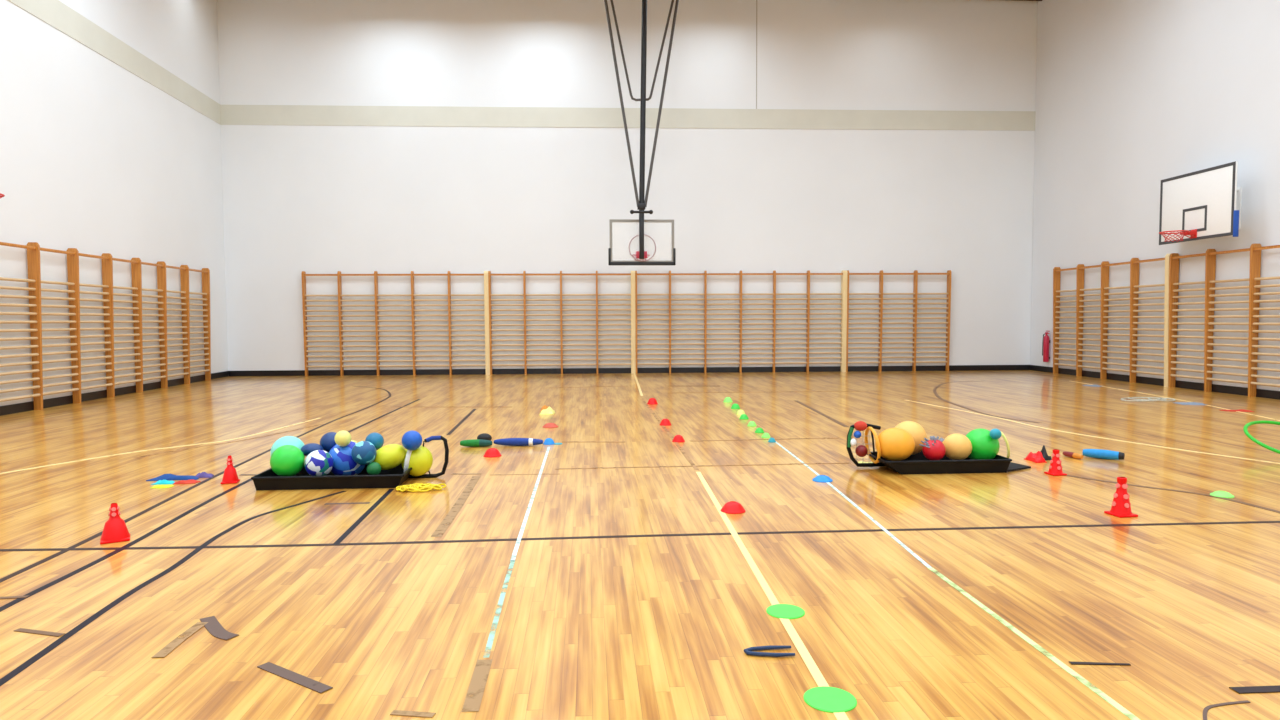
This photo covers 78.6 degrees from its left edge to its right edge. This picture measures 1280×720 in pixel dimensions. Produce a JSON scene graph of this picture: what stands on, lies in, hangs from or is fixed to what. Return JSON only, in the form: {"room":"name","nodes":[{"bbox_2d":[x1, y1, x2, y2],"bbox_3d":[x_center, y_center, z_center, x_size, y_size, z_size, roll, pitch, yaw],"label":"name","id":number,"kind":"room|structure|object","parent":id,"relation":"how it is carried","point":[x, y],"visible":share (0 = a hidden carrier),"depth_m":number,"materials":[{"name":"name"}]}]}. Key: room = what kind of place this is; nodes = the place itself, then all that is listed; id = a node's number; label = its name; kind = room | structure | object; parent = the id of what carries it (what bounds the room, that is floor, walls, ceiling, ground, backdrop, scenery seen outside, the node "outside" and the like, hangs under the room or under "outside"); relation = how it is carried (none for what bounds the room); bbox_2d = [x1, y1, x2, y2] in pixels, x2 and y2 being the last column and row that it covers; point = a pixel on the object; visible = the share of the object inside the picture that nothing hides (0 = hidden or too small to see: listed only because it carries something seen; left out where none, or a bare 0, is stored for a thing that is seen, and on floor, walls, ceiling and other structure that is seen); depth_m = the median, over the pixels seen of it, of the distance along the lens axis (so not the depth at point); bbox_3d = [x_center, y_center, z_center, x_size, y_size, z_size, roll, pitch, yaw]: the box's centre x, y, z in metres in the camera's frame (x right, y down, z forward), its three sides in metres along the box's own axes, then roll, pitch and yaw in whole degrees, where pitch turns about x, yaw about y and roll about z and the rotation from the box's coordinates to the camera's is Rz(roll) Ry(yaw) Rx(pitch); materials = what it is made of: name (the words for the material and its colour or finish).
{"room":"sports hall","nodes":[
{"label":"sports hall","id":0,"kind":"room"},
{"bbox_2d":[0,0,227,405],"bbox_3d":[-9.111,-3.715,6.413,0.250,9.600,26.382,-1,3,-6],"label":"wall","id":1,"kind":"structure","parent":0,"point":[96,158],"depth_m":14.56,"materials":[{"name":"white paint"}]},
{"bbox_2d":[0,242,210,409],"bbox_3d":[-9.648,-0.602,13.805,0.166,2.630,9.171,-1,3,-6],"label":"wall bars","id":2,"kind":"object","parent":1,"relation":"attached to","point":[34,280],"visible":1,"depth_m":14.22,"materials":[{"name":"brown wood"}]},
{"bbox_2d":[8,0,220,124],"bbox_3d":[-8.989,-5.425,6.334,0.012,0.493,26.372,-1,3,-6],"label":"wall stripe","id":3,"kind":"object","parent":1,"relation":"attached to","point":[55,13],"depth_m":14.80,"materials":[{"name":"beige paint"}]},
{"bbox_2d":[0,371,228,415],"bbox_3d":[-8.955,1.008,6.664,0.020,0.140,26.372,-1,3,-6],"label":"baseboard","id":4,"kind":"structure","parent":1,"relation":"attached to","point":[26,406],"depth_m":13.97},
{"bbox_2d":[217,0,1037,370],"bbox_3d":[-0.056,-4.460,20.130,21.262,9.600,0.250,0,3,-3],"label":"wall","id":5,"kind":"structure","parent":0,"point":[311,199],"depth_m":19.97,"materials":[{"name":"white paint"}]},
{"bbox_2d":[301,271,489,375],"bbox_3d":[-6.142,-0.925,19.786,4.626,2.630,0.166,0,3,-3],"label":"wall bars","id":6,"kind":"object","parent":5,"relation":"attached to","point":[486,285],"visible":1,"depth_m":19.76,"materials":[{"name":"brown wood"}]},
{"bbox_2d":[488,271,635,374],"bbox_3d":[-1.975,-0.955,19.984,3.712,2.630,0.166,0,3,-3],"label":"wall bars","id":7,"kind":"object","parent":5,"relation":"attached to","point":[633,353],"visible":1,"depth_m":19.96,"materials":[{"name":"brown wood"}]},
{"bbox_2d":[220,105,1035,130],"bbox_3d":[-0.055,-6.163,19.912,20.758,0.493,0.012,0,3,-3],"label":"wall stripe","id":8,"kind":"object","parent":5,"relation":"attached to","point":[318,115],"depth_m":19.89,"materials":[{"name":"beige paint"}]},
{"bbox_2d":[229,365,1029,375],"bbox_3d":[-0.025,0.270,20.238,20.758,0.140,0.020,0,3,-3],"label":"baseboard","id":9,"kind":"structure","parent":5,"relation":"attached to","point":[935,367],"depth_m":20.20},
{"bbox_2d":[635,270,846,372],"bbox_3d":[2.619,-0.987,20.203,5.481,2.630,0.166,0,3,-3],"label":"wall bars","id":10,"kind":"object","parent":5,"relation":"attached to","point":[843,273],"visible":1,"depth_m":20.18,"materials":[{"name":"brown wood"}]},
{"bbox_2d":[756,0,756,108],"bbox_3d":[2.979,-7.850,19.979,0.024,2.842,0.016,0,3,-4],"label":"trim","id":11,"kind":"structure","parent":5,"relation":"attached to","point":[756,0],"depth_m":19.97,"materials":[{"name":"paint"}]},
{"bbox_2d":[846,270,950,371],"bbox_3d":[6.726,-1.016,20.398,2.736,2.630,0.166,0,3,-3],"label":"wall bars","id":12,"kind":"object","parent":5,"relation":"attached to","point":[915,285],"visible":1,"depth_m":20.38,"materials":[{"name":"brown wood"}]},
{"bbox_2d":[0,370,1279,719],"bbox_3d":[0.807,1.088,7.520,21.254,0.204,27.273,0,3,-4],"label":"floor","id":13,"kind":"structure","parent":0,"point":[600,573],"depth_m":4.56,"materials":[{"name":"brown wood"}]},
{"bbox_2d":[100,503,129,543],"bbox_3d":[-3.323,1.023,4.948,0.160,0.234,0.160,-2,3,-32],"label":"cone","id":14,"kind":"object","parent":13,"relation":"on","point":[115,530],"visible":1,"depth_m":4.91,"materials":[{"name":"red plastic"}]},
{"bbox_2d":[151,485,173,487],"bbox_3d":[-3.998,1.051,6.538,0.164,0.022,0.088,0,3,-4],"label":"bib","id":15,"kind":"object","parent":13,"relation":"on","point":[155,486],"visible":1,"depth_m":6.52,"materials":[{"name":"yellow fabric"}]},
{"bbox_2d":[151,480,174,484],"bbox_3d":[-4.065,1.038,6.679,0.174,0.035,0.086,0,3,-4],"label":"bib","id":16,"kind":"object","parent":13,"relation":"on","point":[159,482],"visible":1,"depth_m":6.65,"materials":[{"name":"fabric"}]},
{"bbox_2d":[146,474,198,480],"bbox_3d":[-4.083,1.022,6.866,0.417,0.047,0.146,0,3,-4],"label":"bib","id":17,"kind":"object","parent":13,"relation":"on","point":[164,476],"visible":0.95,"depth_m":6.83,"materials":[{"name":"blue fabric"}]},
{"bbox_2d":[174,479,200,483],"bbox_3d":[-3.888,1.040,6.696,0.203,0.028,0.085,-1,3,-9],"label":"bib","id":18,"kind":"object","parent":13,"relation":"on","point":[191,481],"visible":1,"depth_m":6.67,"materials":[{"name":"red fabric"}]},
{"bbox_2d":[195,472,213,477],"bbox_3d":[-3.882,1.016,6.948,0.172,0.048,0.116,0,3,-4],"label":"bib","id":19,"kind":"object","parent":13,"relation":"on","point":[203,474],"visible":0.94,"depth_m":6.92,"materials":[{"name":"purple fabric"}]},
{"bbox_2d":[220,455,239,483],"bbox_3d":[-3.514,0.935,6.703,0.132,0.232,0.132,-1,3,-15],"label":"cone","id":20,"kind":"object","parent":13,"relation":"on","point":[230,476],"visible":1,"depth_m":6.67,"materials":[{"name":"red plastic"}]},
{"bbox_2d":[251,436,448,489],"bbox_3d":[-2.425,0.862,6.664,1.517,0.371,0.542,0,3,-4],"label":"tray","id":21,"kind":"object","parent":13,"relation":"on","point":[394,477],"visible":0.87,"depth_m":6.43,"materials":[{"name":"black plastic"}]},
{"bbox_2d":[270,445,304,475],"bbox_3d":[-2.949,0.845,6.543,0.268,0.268,0.268,0,3,-4],"label":"ball","id":22,"kind":"object","parent":21,"relation":"in","point":[286,460],"visible":0.91,"depth_m":6.45,"materials":[{"name":"green plastic"}]},
{"bbox_2d":[270,436,305,456],"bbox_3d":[-3.058,0.805,6.805,0.287,0.287,0.287,0,3,-4],"label":"ball","id":23,"kind":"object","parent":21,"relation":"in","point":[287,440],"visible":0.39,"depth_m":6.73,"materials":[{"name":"teal plastic"}]},
{"bbox_2d":[301,443,322,455],"bbox_3d":[-2.842,0.780,6.777,0.187,0.117,0.156,0,3,-4],"label":"ball","id":24,"kind":"object","parent":21,"relation":"in","point":[306,449],"visible":0.62,"depth_m":6.72,"materials":[{"name":"blue plastic"}]},
{"bbox_2d":[304,450,332,475],"bbox_3d":[-2.693,0.868,6.561,0.226,0.226,0.226,0,3,-4],"label":"ball","id":25,"kind":"object","parent":21,"relation":"in","point":[318,462],"visible":0.89,"depth_m":6.48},
{"bbox_2d":[320,432,335,452],"bbox_3d":[-2.729,0.734,6.917,0.195,0.195,0.195,0,3,-4],"label":"ball","id":26,"kind":"object","parent":21,"relation":"in","point":[327,441],"visible":0.48,"depth_m":6.84,"materials":[{"name":"blue plastic"}]},
{"bbox_2d":[329,441,364,474],"bbox_3d":[-2.543,0.864,6.787,0.321,0.321,0.321,0,3,-4],"label":"ball","id":27,"kind":"object","parent":21,"relation":"in","point":[343,463],"visible":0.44,"depth_m":6.66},
{"bbox_2d":[334,430,350,446],"bbox_3d":[-2.533,0.669,6.670,0.136,0.136,0.136,0,3,-4],"label":"ball","id":28,"kind":"object","parent":27,"relation":"on","point":[342,438],"visible":1,"depth_m":6.62,"materials":[{"name":"yellow plastic"}]},
{"bbox_2d":[351,441,376,464],"bbox_3d":[-2.341,0.789,6.634,0.204,0.204,0.204,0,3,-4],"label":"ball","id":29,"kind":"object","parent":21,"relation":"in","point":[363,452],"visible":1,"depth_m":6.56,"materials":[{"name":"blue rubber"}]},
{"bbox_2d":[367,462,380,474],"bbox_3d":[-2.247,0.921,6.606,0.118,0.118,0.118,0,3,-4],"label":"ball","id":30,"kind":"object","parent":21,"relation":"in","point":[374,468],"visible":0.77,"depth_m":6.57,"materials":[{"name":"green rubber"}]},
{"bbox_2d":[365,432,383,449],"bbox_3d":[-2.325,0.714,6.848,0.158,0.158,0.158,0,3,-4],"label":"ball","id":31,"kind":"object","parent":21,"relation":"in","point":[376,439],"visible":0.64,"depth_m":6.80,"materials":[{"name":"teal plastic"}]},
{"bbox_2d":[373,444,405,469],"bbox_3d":[-2.173,0.840,6.769,0.290,0.222,0.242,0,3,-4],"label":"ball","id":32,"kind":"object","parent":21,"relation":"in","point":[390,456],"visible":0.92,"depth_m":6.68,"materials":[{"name":"plastic"}]},
{"bbox_2d":[401,445,432,475],"bbox_3d":[-1.955,0.873,6.856,0.272,0.289,0.266,0,3,-4],"label":"ball","id":33,"kind":"object","parent":21,"relation":"in","point":[420,460],"visible":0.7,"depth_m":6.76,"materials":[{"name":"plastic"}]},
{"bbox_2d":[402,430,421,450],"bbox_3d":[-1.967,0.695,6.748,0.173,0.173,0.173,0,3,-4],"label":"ball","id":34,"kind":"object","parent":33,"relation":"on","point":[411,440],"visible":1,"depth_m":6.69,"materials":[{"name":"blue plastic"}]},
{"bbox_2d":[396,483,445,491],"bbox_3d":[-1.784,1.038,6.377,0.395,0.038,0.198,0,3,-4],"label":"rope","id":35,"kind":"object","parent":13,"relation":"on","point":[416,487],"visible":1,"depth_m":6.34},
{"bbox_2d":[460,439,491,446],"bbox_3d":[-1.787,0.907,8.531,0.346,0.084,0.084,0,3,2],"label":"bat","id":36,"kind":"object","parent":13,"relation":"on","point":[473,442],"visible":1,"depth_m":8.50,"materials":[{"name":"green plastic"}]},
{"bbox_2d":[477,433,491,440],"bbox_3d":[-1.752,0.880,8.807,0.165,0.110,0.110,0,3,-4],"label":"bean bag","id":37,"kind":"object","parent":13,"relation":"on","point":[484,436],"visible":0.64,"depth_m":8.77,"materials":[{"name":"black fabric"}]},
{"bbox_2d":[483,448,501,457],"bbox_3d":[-1.502,0.938,7.960,0.183,0.078,0.183,0,3,-4],"label":"cone","id":38,"kind":"object","parent":13,"relation":"on","point":[491,452],"visible":1,"depth_m":7.91,"materials":[{"name":"red plastic"}]},
{"bbox_2d":[494,438,542,445],"bbox_3d":[-1.335,0.899,8.586,0.541,0.090,0.090,0,3,2],"label":"bat","id":39,"kind":"object","parent":13,"relation":"on","point":[506,441],"visible":1,"depth_m":8.55,"materials":[{"name":"blue plastic"}]},
{"bbox_2d":[539,405,554,414],"bbox_3d":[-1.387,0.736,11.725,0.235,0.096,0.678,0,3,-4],"label":"cone","id":40,"kind":"object","parent":13,"relation":"on","point":[545,410],"visible":1,"depth_m":11.54,"materials":[{"name":"plastic"}]},
{"bbox_2d":[543,438,554,444],"bbox_3d":[-1.014,0.904,8.716,0.134,0.064,0.134,0,3,-4],"label":"cone","id":41,"kind":"object","parent":13,"relation":"on","point":[548,441],"visible":1,"depth_m":8.67,"materials":[{"name":"blue plastic"}]},
{"bbox_2d":[543,423,558,427],"bbox_3d":[-1.157,0.840,10.104,0.207,0.052,0.207,0,3,-4],"label":"cone","id":42,"kind":"object","parent":13,"relation":"on","point":[547,425],"visible":1,"depth_m":10.04,"materials":[{"name":"red plastic"}]},
{"bbox_2d":[647,398,657,404],"bbox_3d":[0.204,0.672,12.806,0.180,0.098,0.180,0,3,-4],"label":"cone","id":43,"kind":"object","parent":13,"relation":"on","point":[652,401],"visible":1,"depth_m":12.75,"materials":[{"name":"red plastic"}]},
{"bbox_2d":[660,419,670,425],"bbox_3d":[0.334,0.811,10.244,0.157,0.082,0.157,0,3,-4],"label":"cone","id":44,"kind":"object","parent":13,"relation":"on","point":[665,422],"visible":1,"depth_m":10.19,"materials":[{"name":"red plastic"}]},
{"bbox_2d":[672,435,684,442],"bbox_3d":[0.436,0.886,8.852,0.147,0.073,0.147,0,3,-4],"label":"cone","id":45,"kind":"object","parent":13,"relation":"on","point":[678,438],"visible":1,"depth_m":8.81,"materials":[{"name":"red plastic"}]},
{"bbox_2d":[723,397,732,401],"bbox_3d":[1.470,0.661,13.063,0.159,0.081,0.159,0,3,-4],"label":"cone","id":46,"kind":"object","parent":13,"relation":"on","point":[727,399],"visible":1,"depth_m":13.02,"materials":[{"name":"plastic"}]},
{"bbox_2d":[720,501,745,513],"bbox_3d":[0.669,1.055,5.628,0.180,0.065,0.180,0,3,-4],"label":"cone","id":47,"kind":"object","parent":13,"relation":"on","point":[732,507],"visible":1,"depth_m":5.58,"materials":[{"name":"red plastic"}]},
{"bbox_2d":[731,404,739,408],"bbox_3d":[1.478,0.714,12.105,0.147,0.075,0.147,0,3,-4],"label":"cone","id":48,"kind":"object","parent":13,"relation":"on","point":[734,406],"visible":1,"depth_m":12.05,"materials":[{"name":"green plastic"}]},
{"bbox_2d":[736,410,744,414],"bbox_3d":[1.461,0.756,11.338,0.138,0.069,0.138,0,3,-4],"label":"cone","id":49,"kind":"object","parent":13,"relation":"on","point":[739,412],"visible":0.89,"depth_m":11.30,"materials":[{"name":"yellow plastic"}]},
{"bbox_2d":[739,414,748,419],"bbox_3d":[1.440,0.784,10.824,0.132,0.066,0.132,0,3,-4],"label":"cone","id":50,"kind":"object","parent":13,"relation":"on","point":[743,416],"visible":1,"depth_m":10.79,"materials":[{"name":"green plastic"}]},
{"bbox_2d":[747,421,756,426],"bbox_3d":[1.448,0.823,10.110,0.123,0.061,0.123,0,3,-4],"label":"cone","id":51,"kind":"object","parent":13,"relation":"on","point":[751,423],"visible":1,"depth_m":10.07,"materials":[{"name":"plastic"}]},
{"bbox_2d":[755,428,763,432],"bbox_3d":[1.456,0.855,9.527,0.116,0.057,0.116,0,3,-4],"label":"cone","id":52,"kind":"object","parent":13,"relation":"on","point":[758,430],"visible":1,"depth_m":9.49,"materials":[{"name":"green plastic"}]},
{"bbox_2d":[761,433,770,437],"bbox_3d":[1.470,0.877,9.121,0.111,0.055,0.111,0,3,-4],"label":"cone","id":53,"kind":"object","parent":13,"relation":"on","point":[765,435],"visible":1,"depth_m":9.09,"materials":[{"name":"plastic"}]},
{"bbox_2d":[744,645,794,656],"bbox_3d":[0.531,1.202,3.228,0.205,0.016,0.092,0,3,-4],"label":"band","id":54,"kind":"object","parent":13,"relation":"on","point":[749,651],"visible":1,"depth_m":3.21,"materials":[{"name":"blue rubber"}]},
{"bbox_2d":[768,438,775,442],"bbox_3d":[1.483,0.897,8.785,0.090,0.049,0.090,0,3,-4],"label":"cone","id":55,"kind":"object","parent":13,"relation":"on","point":[771,440],"visible":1,"depth_m":8.76,"materials":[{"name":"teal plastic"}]},
{"bbox_2d":[766,604,804,618],"bbox_3d":[0.685,1.182,3.683,0.179,0.009,0.179,0,3,-4],"label":"disc","id":56,"kind":"object","parent":13,"relation":"on","point":[785,611],"visible":1,"depth_m":3.67,"materials":[{"name":"green plastic"}]},
{"bbox_2d":[812,475,832,482],"bbox_3d":[1.558,1.008,6.678,0.171,0.042,0.171,0,3,-4],"label":"cone","id":57,"kind":"object","parent":13,"relation":"on","point":[820,478],"visible":1,"depth_m":6.63,"materials":[{"name":"blue plastic"}]},
{"bbox_2d":[804,686,856,712],"bbox_3d":[0.688,1.226,2.831,0.188,0.009,0.188,0,3,-4],"label":"disc","id":58,"kind":"object","parent":13,"relation":"on","point":[824,698],"visible":1,"depth_m":2.82,"materials":[{"name":"green plastic"}]},
{"bbox_2d":[847,424,1030,474],"bbox_3d":[2.747,0.787,7.165,1.680,0.423,0.522,0,3,-4],"label":"tray","id":59,"kind":"object","parent":13,"relation":"on","point":[918,463],"visible":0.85,"depth_m":6.95,"materials":[{"name":"black plastic"}]},
{"bbox_2d":[850,439,856,445],"bbox_3d":[1.955,0.755,7.162,0.055,0.071,0.055,0,3,-4],"label":"ball","id":60,"kind":"object","parent":59,"relation":"in","point":[853,442],"visible":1,"depth_m":7.14,"materials":[{"name":"white plastic"}]},
{"bbox_2d":[854,431,860,437],"bbox_3d":[1.994,0.683,7.171,0.070,0.070,0.070,0,3,-4],"label":"ball","id":61,"kind":"object","parent":59,"relation":"in","point":[857,434],"visible":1,"depth_m":7.15,"materials":[{"name":"blue plastic"}]},
{"bbox_2d":[854,421,866,430],"bbox_3d":[2.027,0.607,7.189,0.121,0.091,0.101,0,3,-4],"label":"ball","id":62,"kind":"object","parent":59,"relation":"on","point":[860,425],"visible":1,"depth_m":7.15,"materials":[{"name":"red plastic"}]},
{"bbox_2d":[855,445,867,456],"bbox_3d":[2.037,0.837,7.192,0.110,0.110,0.110,0,3,-4],"label":"ball","id":63,"kind":"object","parent":59,"relation":"in","point":[861,450],"visible":1,"depth_m":7.15,"materials":[{"name":"red plastic"}]},
{"bbox_2d":[865,427,880,463],"bbox_3d":[2.127,0.778,7.155,0.072,0.337,0.341,0,3,-4],"label":"hoop","id":64,"kind":"object","parent":59,"relation":"in","point":[872,459],"visible":0.98,"depth_m":7.09,"materials":[{"name":"orange plastic"}]},
{"bbox_2d":[875,428,914,460],"bbox_3d":[2.309,0.765,7.080,0.349,0.301,0.317,0,3,-4],"label":"ball","id":65,"kind":"object","parent":59,"relation":"in","point":[896,444],"visible":0.94,"depth_m":6.97,"materials":[{"name":"orange plastic"}]},
{"bbox_2d":[895,421,926,454],"bbox_3d":[2.517,0.730,7.318,0.318,0.318,0.318,0,3,-4],"label":"ball","id":66,"kind":"object","parent":59,"relation":"in","point":[916,430],"visible":0.52,"depth_m":7.20,"materials":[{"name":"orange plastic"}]},
{"bbox_2d":[919,436,945,459],"bbox_3d":[2.628,0.797,7.046,0.235,0.225,0.210,0,3,-4],"label":"ball","id":67,"kind":"object","parent":59,"relation":"in","point":[933,449],"visible":0.94,"depth_m":6.98,"materials":[{"name":"red plastic"}]},
{"bbox_2d":[943,433,971,459],"bbox_3d":[2.907,0.798,7.171,0.260,0.248,0.248,0,3,-4],"label":"ball","id":68,"kind":"object","parent":59,"relation":"in","point":[958,446],"visible":0.87,"depth_m":7.08,"materials":[{"name":"orange plastic"}]},
{"bbox_2d":[966,428,999,459],"bbox_3d":[3.173,0.795,7.276,0.316,0.316,0.316,0,3,-4],"label":"ball","id":69,"kind":"object","parent":59,"relation":"in","point":[984,446],"visible":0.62,"depth_m":7.16,"materials":[{"name":"green plastic"}]},
{"bbox_2d":[990,428,1001,439],"bbox_3d":[3.232,0.673,7.111,0.100,0.100,0.100,0,3,-4],"label":"ball","id":70,"kind":"object","parent":69,"relation":"on","point":[995,433],"visible":1,"depth_m":7.08,"materials":[{"name":"teal plastic"}]},
{"bbox_2d":[997,432,1009,457],"bbox_3d":[3.345,0.798,7.255,0.071,0.297,0.302,0,3,-4],"label":"hoop","id":71,"kind":"object","parent":59,"relation":"in","point":[1003,435],"visible":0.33,"depth_m":7.12,"materials":[{"name":"yellow plastic"}]},
{"bbox_2d":[1024,451,1046,462],"bbox_3d":[3.820,0.923,7.542,0.124,0.102,0.216,0,3,-4],"label":"bean bag","id":72,"kind":"object","parent":13,"relation":"on","point":[1037,457],"visible":1,"depth_m":7.51,"materials":[{"name":"red fabric"}]},
{"bbox_2d":[1040,445,1051,460],"bbox_3d":[3.946,0.897,7.646,0.095,0.143,0.172,0,3,-4],"label":"bean bag","id":73,"kind":"object","parent":13,"relation":"on","point":[1043,451],"visible":0.49,"depth_m":7.59,"materials":[{"name":"grey fabric"}]},
{"bbox_2d":[1044,449,1066,475],"bbox_3d":[3.660,0.899,6.884,0.132,0.220,0.132,-1,3,-9],"label":"cone","id":74,"kind":"object","parent":13,"relation":"on","point":[1055,468],"visible":1,"depth_m":6.85,"materials":[{"name":"red plastic"}]},
{"bbox_2d":[1063,451,1083,458],"bbox_3d":[4.261,0.936,7.697,0.056,0.056,0.231,-1,3,-13],"label":"bat","id":75,"kind":"object","parent":13,"relation":"on","point":[1065,453],"visible":1,"depth_m":7.67,"materials":[{"name":"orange plastic"}]},
{"bbox_2d":[1082,449,1124,459],"bbox_3d":[4.522,0.920,7.634,0.350,0.092,0.092,2,4,40],"label":"bat","id":76,"kind":"object","parent":13,"relation":"on","point":[1094,453],"visible":1,"depth_m":7.60,"materials":[{"name":"blue plastic"}]},
{"bbox_2d":[1104,477,1137,517],"bbox_3d":[3.361,0.951,5.458,0.148,0.266,0.148,-1,3,-11],"label":"cone","id":77,"kind":"object","parent":13,"relation":"on","point":[1121,508],"visible":1,"depth_m":5.42,"materials":[{"name":"red plastic"}]},
{"bbox_2d":[1121,397,1175,400],"bbox_3d":[8.420,0.652,12.980,0.877,0.040,0.465,0,3,-4],"label":"rope","id":78,"kind":"object","parent":13,"relation":"on","point":[1131,398],"visible":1,"depth_m":12.94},
{"bbox_2d":[1173,402,1205,404],"bbox_3d":[8.767,0.684,12.440,0.413,0.032,0.320,0,3,13],"label":"cloth","id":79,"kind":"object","parent":13,"relation":"on","point":[1181,403],"visible":1,"depth_m":12.38,"materials":[{"name":"fabric"}]},
{"bbox_2d":[1210,491,1234,497],"bbox_3d":[4.489,1.031,6.031,0.154,0.036,0.154,0,3,-4],"label":"cone","id":80,"kind":"object","parent":13,"relation":"on","point":[1223,494],"visible":1,"depth_m":5.99,"materials":[{"name":"plastic"}]},
{"bbox_2d":[1220,409,1253,411],"bbox_3d":[8.769,0.737,11.485,0.412,0.024,0.171,1,3,16],"label":"cloth","id":81,"kind":"object","parent":13,"relation":"on","point":[1240,410],"visible":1,"depth_m":11.44,"materials":[{"name":"fabric"}]},
{"bbox_2d":[1243,420,1279,453],"bbox_3d":[6.487,0.801,7.774,0.804,0.310,0.752,0,3,-4],"label":"hoop","id":82,"kind":"object","parent":13,"relation":"on","point":[1247,425],"visible":1,"depth_m":7.88,"materials":[{"name":"green plastic"}]},
{"bbox_2d":[1030,0,1279,390],"bbox_3d":[11.012,-3.865,7.540,0.250,9.600,25.999,0,3,-2],"label":"wall","id":83,"kind":"structure","parent":0,"point":[1132,96],"depth_m":16.25,"materials":[{"name":"grey paint"}]},
{"bbox_2d":[1042,331,1049,361],"bbox_3d":[10.297,-0.346,19.793,0.153,0.794,0.216,0,3,-4],"label":"fire extinguisher","id":84,"kind":"object","parent":83,"relation":"attached to","point":[1045,343],"visible":1,"depth_m":19.76,"materials":[{"name":"red metal"}]},
{"bbox_2d":[1053,253,1170,386],"bbox_3d":[10.372,-0.878,17.384,0.166,2.630,3.981,0,3,-2],"label":"wall bars","id":85,"kind":"object","parent":83,"relation":"attached to","point":[1134,286],"visible":0.99,"depth_m":17.41,"materials":[{"name":"brown wood"}]},
{"bbox_2d":[1030,365,1279,399],"bbox_3d":[10.899,0.860,7.773,0.020,0.140,25.994,0,3,-2],"label":"baseboard","id":86,"kind":"structure","parent":83,"relation":"attached to","point":[1262,393],"depth_m":15.41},
{"bbox_2d":[1159,161,1241,244],"bbox_3d":[10.127,-2.788,14.216,1.279,1.277,1.386,2,4,39],"label":"goal","id":87,"kind":"object","parent":83,"relation":"attached to","point":[1205,203],"visible":1,"depth_m":14.08,"materials":[{"name":"white metal"}]},
{"bbox_2d":[1168,244,1279,396],"bbox_3d":[10.567,-0.650,12.932,0.166,2.630,4.918,0,3,-2],"label":"wall bars","id":88,"kind":"object","parent":83,"relation":"attached to","point":[1254,278],"visible":1,"depth_m":14.18,"materials":[{"name":"brown wood"}]},
{"bbox_3d":[0.776,-8.637,6.808,21.254,0.300,26.846,0,3,-4],"label":"ceiling","id":89,"kind":"structure","parent":0,"visible":0},
{"bbox_2d":[604,0,678,264],"bbox_3d":[0.028,-5.703,18.377,2.009,6.952,0.824,0,3,-4],"label":"basketball hoop","id":90,"kind":"object","parent":89,"relation":"hanging from","point":[641,204],"visible":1,"depth_m":18.04,"materials":[{"name":"black metal"}]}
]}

